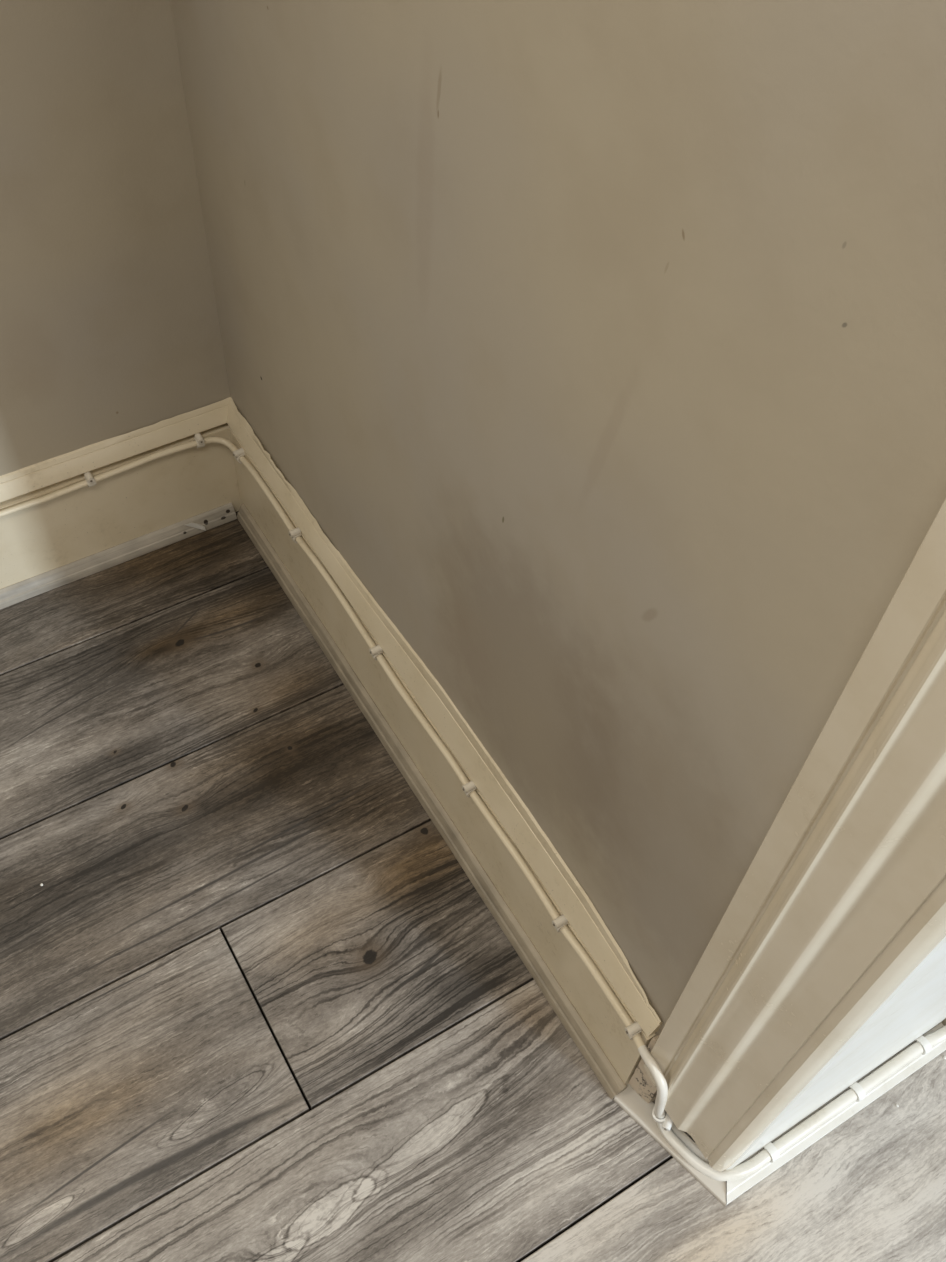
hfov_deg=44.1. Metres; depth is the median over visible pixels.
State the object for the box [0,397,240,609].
baseboard
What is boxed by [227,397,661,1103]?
baseboard
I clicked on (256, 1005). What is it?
floor
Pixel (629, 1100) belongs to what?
floor strip
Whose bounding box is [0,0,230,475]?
wall
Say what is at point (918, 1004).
door frame
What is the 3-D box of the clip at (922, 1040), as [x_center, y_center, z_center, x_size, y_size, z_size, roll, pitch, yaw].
[0.406,0.375,1.059,0.008,0.017,0.016,-23,58,-20]
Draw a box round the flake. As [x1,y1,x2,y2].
[186,523,205,530]
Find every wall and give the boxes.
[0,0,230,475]
[170,0,945,1035]
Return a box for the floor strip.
[614,1023,945,1205]
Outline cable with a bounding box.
[0,437,945,1180]
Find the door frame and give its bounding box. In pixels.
[726,936,945,1169]
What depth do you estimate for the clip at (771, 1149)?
0.99 m
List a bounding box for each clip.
[84,472,95,486]
[194,433,204,447]
[233,448,244,463]
[289,527,301,542]
[369,645,382,659]
[462,781,476,796]
[552,914,567,931]
[625,1021,641,1039]
[652,1105,672,1130]
[763,1142,779,1162]
[849,1082,865,1101]
[915,1035,931,1054]
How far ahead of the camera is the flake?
1.39 m
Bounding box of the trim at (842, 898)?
[643,498,945,1170]
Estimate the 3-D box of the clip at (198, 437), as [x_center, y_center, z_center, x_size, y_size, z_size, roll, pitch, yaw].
[-0.306,-0.212,1.309,0.009,0.017,0.012,-23,57,-19]
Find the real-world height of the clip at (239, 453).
0.017 m
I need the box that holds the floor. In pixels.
[0,511,945,1261]
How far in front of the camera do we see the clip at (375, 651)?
1.14 m
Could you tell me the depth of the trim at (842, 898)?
0.61 m
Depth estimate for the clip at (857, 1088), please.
1.02 m
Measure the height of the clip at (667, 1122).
0.010 m
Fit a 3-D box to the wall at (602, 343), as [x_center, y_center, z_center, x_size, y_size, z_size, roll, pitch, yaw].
[0.108,-0.656,0.334,0.279,2.400,0.830,-24,58,-20]
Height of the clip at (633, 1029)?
0.017 m
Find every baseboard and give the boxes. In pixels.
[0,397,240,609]
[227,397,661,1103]

